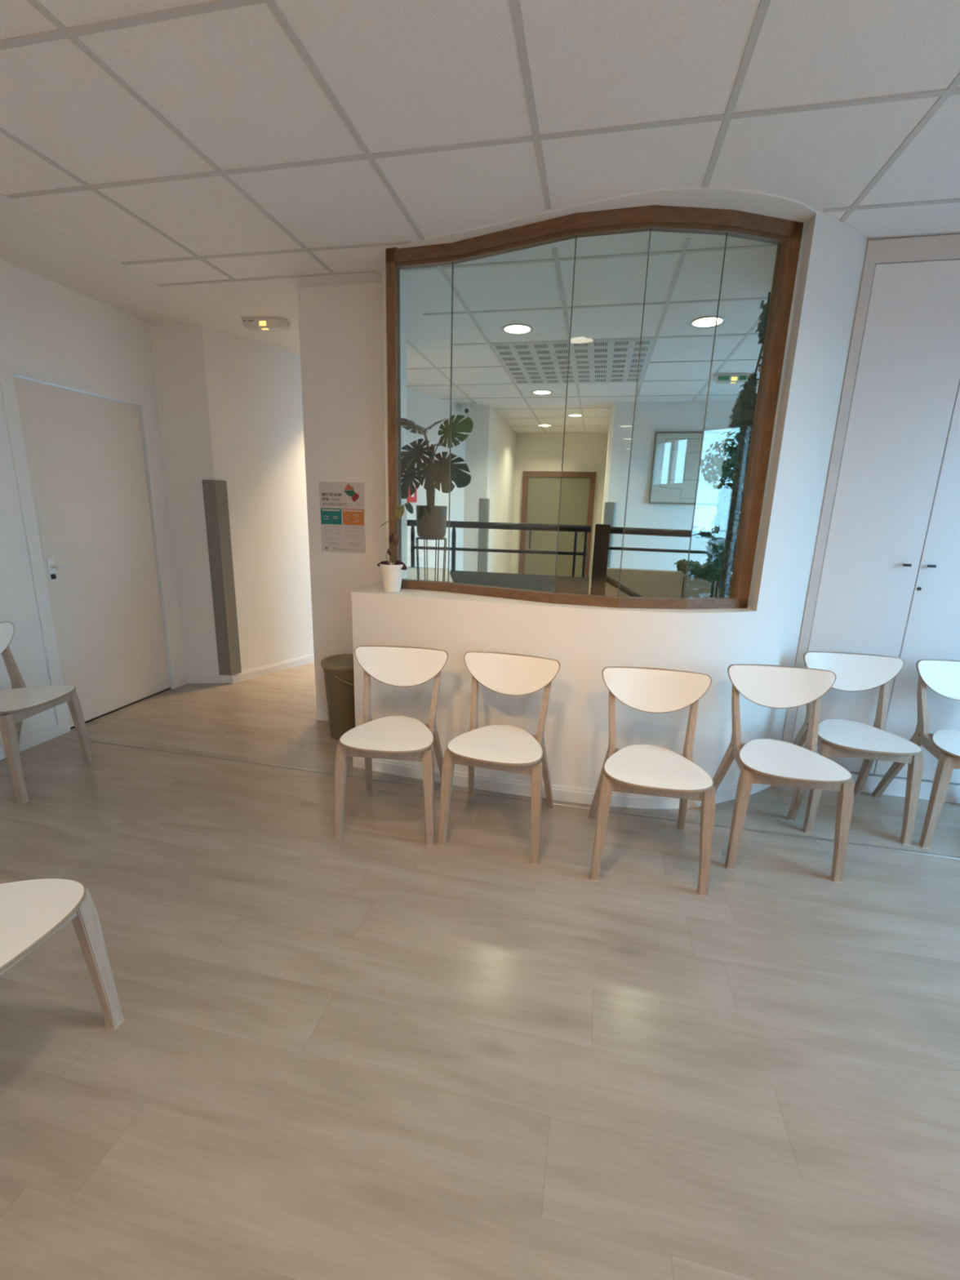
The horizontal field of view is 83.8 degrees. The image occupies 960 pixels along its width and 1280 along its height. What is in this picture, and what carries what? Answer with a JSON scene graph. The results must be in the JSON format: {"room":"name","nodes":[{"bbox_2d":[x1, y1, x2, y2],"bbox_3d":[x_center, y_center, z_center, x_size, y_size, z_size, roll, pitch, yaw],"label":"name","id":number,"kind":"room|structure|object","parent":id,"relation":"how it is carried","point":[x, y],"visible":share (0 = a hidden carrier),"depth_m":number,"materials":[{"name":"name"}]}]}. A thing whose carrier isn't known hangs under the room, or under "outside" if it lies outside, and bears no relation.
{"room":"waiting room","nodes":[
{"label":"waiting room","id":0,"kind":"room"},
{"bbox_2d":[0,258,186,745],"bbox_3d":[-3.752,0.430,-1.826,0.200,2.647,12.750,4,14,11],"label":"wall","id":1,"kind":"structure","parent":0,"point":[48,327],"depth_m":3.12,"materials":[{"name":"paint"}]},
{"bbox_2d":[0,724,60,759],"bbox_3d":[-3.807,1.818,-2.107,0.014,0.075,11.375,4,14,11],"label":"baseboard","id":2,"kind":"structure","parent":1,"relation":"attached to","point":[26,742],"depth_m":3.17,"materials":[{"name":"white paint"}]},
{"bbox_2d":[0,363,178,735],"bbox_3d":[-2.550,-0.552,3.554,0.240,2.115,0.985,4,14,11],"label":"door","id":3,"kind":"structure","parent":1,"relation":"in","point":[82,455],"depth_m":3.46,"materials":[{"name":"white paint"}]},
{"bbox_2d":[148,322,515,683],"bbox_3d":[-1.106,-1.483,6.470,2.240,2.647,5.390,4,14,11],"label":"wall","id":4,"kind":"structure","parent":0,"point":[230,407],"depth_m":4.33,"materials":[{"name":"paint"}]},
{"bbox_2d":[177,674,226,686],"bbox_3d":[-2.251,0.317,4.344,0.360,0.075,0.092,-3,14,-20],"label":"baseboard","id":5,"kind":"structure","parent":4,"relation":"attached to","point":[184,679],"depth_m":4.34,"materials":[{"name":"white paint"}]},
{"bbox_2d":[201,480,241,675],"bbox_3d":[-2.011,-0.460,4.187,0.166,1.520,0.064,-6,16,-30],"label":"guard","id":6,"kind":"object","parent":4,"relation":"attached to","point":[215,491],"visible":1,"depth_m":4.17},
{"bbox_2d":[231,653,314,683],"bbox_3d":[-1.547,0.161,5.075,0.014,0.075,1.741,10,16,32],"label":"baseboard","id":7,"kind":"structure","parent":4,"relation":"attached to","point":[264,670],"depth_m":4.67,"materials":[{"name":"white paint"}]},
{"bbox_2d":[0,186,816,355],"bbox_3d":[-1.612,-0.781,-2.189,3.943,0.008,13.500,4,14,11],"label":"ceiling","id":8,"kind":"structure","parent":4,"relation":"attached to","point":[29,242],"depth_m":2.92,"materials":[{"name":"paint"}]},
{"bbox_2d":[407,486,417,502],"bbox_3d":[-0.748,-1.579,5.790,0.052,0.170,0.150,10,16,32],"label":"fire alarm box","id":9,"kind":"object","parent":4,"relation":"attached to","point":[413,498],"visible":0.4,"depth_m":5.79,"materials":[{"name":"red plastic"}]},
{"bbox_2d":[477,498,489,572],"bbox_3d":[0.040,-1.131,6.782,0.111,1.280,0.109,4,14,11],"label":"guard","id":10,"kind":"object","parent":4,"relation":"attached to","point":[484,504],"visible":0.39,"depth_m":6.70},
{"bbox_2d":[297,249,407,710],"bbox_3d":[-0.657,-0.818,3.747,0.682,2.647,1.620,4,14,11],"label":"wall","id":11,"kind":"structure","parent":0,"point":[343,328],"depth_m":3.18,"materials":[{"name":"paint"}]},
{"bbox_2d":[315,708,328,721],"bbox_3d":[-0.854,0.531,3.615,0.554,0.075,0.014,4,14,11],"label":"baseboard","id":12,"kind":"structure","parent":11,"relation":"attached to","point":[321,714],"depth_m":3.65,"materials":[{"name":"white paint"}]},
{"bbox_2d":[319,481,365,553],"bbox_3d":[-0.854,-0.758,3.320,0.297,0.425,0.003,4,14,11],"label":"poster","id":13,"kind":"object","parent":11,"relation":"attached to","point":[342,506],"visible":1,"depth_m":3.32,"materials":[{"name":"paper"}]},
{"bbox_2d":[0,662,959,1279],"bbox_3d":[-0.861,1.354,0.559,8.300,0.100,18.500,4,14,11],"label":"floor","id":14,"kind":"structure","parent":0,"point":[374,1052],"depth_m":1.50,"materials":[{"name":"beige laminate"}]},
{"bbox_2d":[0,622,94,804],"bbox_3d":[-2.383,0.338,2.697,0.529,0.792,0.448,3,14,4],"label":"dining chair","id":15,"kind":"object","parent":14,"relation":"on","point":[19,703],"visible":1,"depth_m":2.72,"materials":[{"name":"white wood"}]},
{"bbox_2d":[0,878,124,1030],"bbox_3d":[-1.257,0.717,1.250,0.529,0.792,0.448,4,14,11],"label":"dining chair","id":16,"kind":"object","parent":14,"relation":"on","point":[33,911],"visible":1,"depth_m":1.35,"materials":[{"name":"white wood"}]},
{"bbox_2d":[320,653,355,740],"bbox_3d":[-0.843,0.364,3.387,0.302,0.500,0.292,4,14,11],"label":"waste bin","id":17,"kind":"object","parent":14,"relation":"on","point":[338,669],"visible":0.59,"depth_m":3.28,"materials":[{"name":"plastic"}]},
{"bbox_2d":[333,645,448,847],"bbox_3d":[-0.390,0.451,2.464,0.448,0.792,0.529,3,14,5],"label":"dining chair","id":18,"kind":"object","parent":14,"relation":"on","point":[394,737],"visible":1,"depth_m":2.46,"materials":[{"name":"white wood"}]},
{"bbox_2d":[436,651,559,865],"bbox_3d":[0.099,0.482,2.393,0.448,0.792,0.529,5,14,15],"label":"dining chair","id":19,"kind":"object","parent":14,"relation":"on","point":[504,748],"visible":1,"depth_m":2.38,"materials":[{"name":"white wood"}]},
{"bbox_2d":[59,735,959,859],"bbox_3d":[0.290,0.817,2.714,5.890,0.004,0.017,4,14,11],"label":"trim","id":20,"kind":"structure","parent":14,"relation":"on","point":[64,736],"depth_m":2.71,"materials":[{"name":"beige wood"}]},
{"bbox_2d":[590,524,610,595],"bbox_3d":[0.661,0.027,3.116,0.080,1.372,0.080,4,14,11],"label":"square post","id":21,"kind":"object","parent":14,"relation":"on","point":[602,536],"visible":0.42,"depth_m":2.96,"materials":[{"name":"black paint"}]},
{"bbox_2d":[587,666,715,897],"bbox_3d":[0.709,0.540,2.222,0.448,0.792,0.529,4,14,9],"label":"dining chair","id":22,"kind":"object","parent":14,"relation":"on","point":[637,769],"visible":1,"depth_m":2.21,"materials":[{"name":"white wood"}]},
{"bbox_2d":[608,526,715,597],"bbox_3d":[1.281,-0.103,3.789,0.861,1.346,0.047,4,14,11],"label":"railing","id":23,"kind":"object","parent":14,"relation":"on","point":[614,530],"visible":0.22,"depth_m":3.65,"materials":[{"name":"black metal"}]},
{"bbox_2d":[698,664,853,883],"bbox_3d":[1.293,0.534,2.320,0.448,0.792,0.529,4,14,8],"label":"dining chair","id":24,"kind":"object","parent":14,"relation":"on","point":[770,762],"visible":0.98,"depth_m":2.31,"materials":[{"name":"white wood"}]},
{"bbox_2d":[772,651,924,845],"bbox_3d":[1.792,0.484,2.588,0.448,0.792,0.529,4,14,10],"label":"dining chair","id":25,"kind":"object","parent":14,"relation":"on","point":[854,672],"visible":0.85,"depth_m":2.57,"materials":[{"name":"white wood"}]},
{"bbox_2d":[782,234,959,803],"bbox_3d":[2.562,-0.490,2.783,1.670,2.639,0.631,4,14,11],"label":"closet door","id":26,"kind":"structure","parent":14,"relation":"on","point":[885,576],"depth_m":2.57,"materials":[{"name":"laminate"}]},
{"bbox_2d":[871,659,959,848],"bbox_3d":[2.273,0.521,2.490,0.448,0.792,0.529,4,14,11],"label":"dining chair","id":27,"kind":"object","parent":14,"relation":"on","point":[942,677],"visible":0.98,"depth_m":2.55,"materials":[{"name":"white wood"}]},
{"bbox_2d":[0,0,959,432],"bbox_3d":[-0.784,-1.326,-0.083,8.300,0.120,18.700,4,14,11],"label":"ceiling","id":28,"kind":"structure","parent":0,"point":[406,74],"depth_m":1.82,"materials":[{"name":"tile"}]},
{"bbox_2d":[240,315,291,331],"bbox_3d":[-1.440,-2.128,3.607,0.310,0.066,0.095,3,14,7],"label":"emergency light","id":29,"kind":"object","parent":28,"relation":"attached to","point":[252,323],"visible":1,"depth_m":3.58,"materials":[{"name":"white paint"}]},
{"bbox_2d":[463,403,471,413],"bbox_3d":[-0.151,-2.698,6.252,0.072,0.123,0.139,3,14,5],"label":"security camera","id":30,"kind":"object","parent":28,"relation":"attached to","point":[467,410],"visible":1,"depth_m":6.21,"materials":[{"name":"white paint"}]},
{"bbox_2d":[0,0,959,433],"bbox_3d":[0.272,-1.161,-0.384,5.692,0.006,17.900,4,14,11],"label":"grid","id":31,"kind":"object","parent":28,"relation":"attached to","point":[72,33],"visible":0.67,"depth_m":1.90,"materials":[{"name":"white metal"}]},
{"bbox_2d":[502,323,533,335],"bbox_3d":[0.257,-2.131,3.669,0.216,0.010,0.216,4,14,11],"label":"recessed light","id":32,"kind":"object","parent":28,"relation":"in","point":[517,329],"visible":1,"depth_m":3.66,"materials":[{"name":"white plastic"}]},
{"bbox_2d":[504,325,530,333],"bbox_3d":[0.257,-2.131,3.669,0.178,0.002,0.178,4,14,11],"label":"diffuser","id":33,"kind":"object","parent":32,"relation":"attached to","point":[508,329],"depth_m":3.66,"materials":[{"name":"white plastic"}]},
{"bbox_2d":[531,390,552,395],"bbox_3d":[0.645,-2.573,5.560,0.216,0.010,0.216,4,14,11],"label":"recessed light","id":34,"kind":"object","parent":28,"relation":"in","point":[535,392],"visible":1,"depth_m":5.55,"materials":[{"name":"white plastic"}]},
{"bbox_2d":[533,391,550,394],"bbox_3d":[0.645,-2.573,5.560,0.178,0.002,0.178,4,14,11],"label":"diffuser","id":35,"kind":"object","parent":34,"relation":"attached to","point":[535,392],"depth_m":5.57,"materials":[{"name":"white plastic"}]},
{"bbox_2d":[537,424,551,426],"bbox_3d":[0.923,-3.064,7.642,0.216,0.010,0.216,4,14,11],"label":"recessed light","id":36,"kind":"object","parent":28,"relation":"in","point":[539,425],"visible":1,"depth_m":7.64,"materials":[{"name":"white"}]},
{"bbox_2d":[490,338,653,383],"bbox_3d":[0.789,-2.314,4.497,1.176,0.007,1.266,4,14,11],"label":"ceiling vent","id":37,"kind":"object","parent":28,"relation":"in","point":[595,361],"visible":0.98,"depth_m":4.37,"materials":[{"name":"metal"}]},
{"bbox_2d":[567,413,584,417],"bbox_3d":[1.216,-2.853,6.796,0.216,0.010,0.216,4,14,11],"label":"recessed light","id":38,"kind":"object","parent":28,"relation":"in","point":[569,415],"visible":1,"depth_m":6.79,"materials":[{"name":"white plastic"}]},
{"bbox_2d":[568,414,581,416],"bbox_3d":[1.216,-2.853,6.796,0.178,0.002,0.178,4,14,11],"label":"diffuser","id":39,"kind":"object","parent":38,"relation":"attached to","point":[569,415],"depth_m":6.80,"materials":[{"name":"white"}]},
{"bbox_2d":[689,315,725,328],"bbox_3d":[1.461,-2.040,3.434,0.216,0.010,0.216,4,14,11],"label":"recessed light","id":40,"kind":"object","parent":28,"relation":"in","point":[707,322],"visible":0.97,"depth_m":3.43,"materials":[{"name":"white plastic"}]},
{"bbox_2d":[693,317,722,326],"bbox_3d":[1.461,-2.040,3.434,0.178,0.002,0.178,4,14,11],"label":"diffuser","id":41,"kind":"object","parent":40,"relation":"attached to","point":[700,322],"depth_m":3.43,"materials":[{"name":"white plastic"}]},
{"bbox_2d":[673,292,770,597],"bbox_3d":[1.377,-1.047,3.076,0.384,1.682,0.197,4,14,11],"label":"plant","id":42,"kind":"object","parent":28,"relation":"hanging from","point":[721,549],"visible":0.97,"depth_m":3.06,"materials":[{"name":"green plant"}]},
{"bbox_2d":[714,373,750,383],"bbox_3d":[2.218,-2.279,4.673,0.310,0.066,0.095,4,14,11],"label":"emergency light","id":43,"kind":"object","parent":28,"relation":"attached to","point":[719,378],"visible":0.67,"depth_m":4.64,"materials":[{"name":"white paint"}]},
{"bbox_2d":[407,519,591,577],"bbox_3d":[0.110,-0.674,3.916,1.355,0.367,0.047,4,14,11],"label":"railing","id":44,"kind":"object","parent":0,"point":[459,524],"visible":0.94,"depth_m":3.86,"materials":[{"name":"black metal"}]},
{"bbox_2d":[351,566,756,790],"bbox_3d":[0.362,0.157,3.345,2.200,0.995,1.428,4,14,11],"label":"wall","id":45,"kind":"structure","parent":0,"point":[585,640],"depth_m":2.63,"materials":[{"name":"paint"}]},
{"bbox_2d":[377,502,413,592],"bbox_3d":[-0.449,-0.482,2.786,0.160,0.463,0.128,12,17,38],"label":"potted plant","id":46,"kind":"object","parent":45,"relation":"on","point":[392,572],"visible":1,"depth_m":2.78,"materials":[{"name":"green plant"}]},
{"bbox_2d":[415,537,446,581],"bbox_3d":[-0.289,-0.470,3.169,0.180,0.270,0.180,4,14,11],"label":"plant stand","id":47,"kind":"object","parent":45,"relation":"on","point":[416,538],"visible":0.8,"depth_m":3.14,"materials":[{"name":"black paint"}]},
{"bbox_2d":[400,414,473,537],"bbox_3d":[-0.281,-0.929,3.068,0.480,0.672,0.210,2,13,1],"label":"monstera plant","id":48,"kind":"object","parent":47,"relation":"on","point":[431,519],"visible":0.95,"depth_m":3.02,"materials":[{"name":"green plant"}]},
{"bbox_2d":[352,756,770,808],"bbox_3d":[0.439,0.720,2.982,2.313,0.075,0.583,5,14,15],"label":"baseboard","id":49,"kind":"structure","parent":45,"relation":"attached to","point":[577,795],"depth_m":2.76,"materials":[{"name":"white paint"}]},
{"bbox_2d":[385,204,803,608],"bbox_3d":[0.415,-1.010,2.542,1.856,1.652,0.288,4,14,11],"label":"window","id":50,"kind":"structure","parent":45,"relation":"in","point":[786,233],"depth_m":2.45,"materials":[{"name":"brown wood"}]},
{"bbox_2d":[510,432,608,594],"bbox_3d":[1.310,-1.951,8.709,1.800,2.647,0.200,4,14,11],"label":"wall","id":51,"kind":"structure","parent":0,"point":[535,451],"depth_m":8.42,"materials":[{"name":"beige paint"}]},
{"bbox_2d":[518,471,595,577],"bbox_3d":[1.217,-1.642,8.648,1.140,2.070,0.091,4,14,11],"label":"door","id":52,"kind":"structure","parent":51,"relation":"in","point":[540,497],"depth_m":8.58,"materials":[{"name":"wood"}]},
{"bbox_2d":[605,575,642,596],"bbox_3d":[1.112,-0.222,3.462,0.657,0.375,0.040,4,14,11],"label":"stair handrail","id":53,"kind":"object","parent":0,"point":[610,580],"visible":0.26,"depth_m":3.46,"materials":[{"name":"black paint"}]},
{"bbox_2d":[604,567,732,597],"bbox_3d":[2.177,-0.049,4.443,2.300,0.985,0.100,4,14,11],"label":"wall","id":54,"kind":"structure","parent":0,"point":[645,582],"depth_m":4.45,"materials":[{"name":"beige paint"}]},
{"bbox_2d":[680,576,718,597],"bbox_3d":[1.950,-0.135,4.420,0.592,0.750,0.005,4,14,11],"label":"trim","id":55,"kind":"structure","parent":54,"relation":"attached to","point":[716,591],"depth_m":4.39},
{"bbox_2d":[600,400,740,573],"bbox_3d":[3.266,-1.498,7.052,3.250,2.647,2.330,4,14,11],"label":"wall","id":56,"kind":"structure","parent":0,"point":[650,417],"depth_m":6.07,"materials":[{"name":"paint"}]},
{"bbox_2d":[603,502,615,567],"bbox_3d":[1.497,-0.987,6.376,0.120,1.270,0.109,4,14,11],"label":"guard","id":57,"kind":"object","parent":56,"relation":"attached to","point":[609,507],"visible":0.44,"depth_m":6.22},
{"bbox_2d":[648,431,728,505],"bbox_3d":[2.374,-1.895,5.912,0.910,0.770,0.030,4,14,11],"label":"framed picture","id":58,"kind":"object","parent":56,"relation":"attached to","point":[676,455],"visible":0.85,"depth_m":5.93,"materials":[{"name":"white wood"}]},
{"bbox_2d":[729,210,868,786],"bbox_3d":[1.590,-0.542,2.864,0.355,2.647,0.875,4,14,11],"label":"wall","id":59,"kind":"structure","parent":0,"point":[832,252],"depth_m":2.46,"materials":[{"name":"paint"}]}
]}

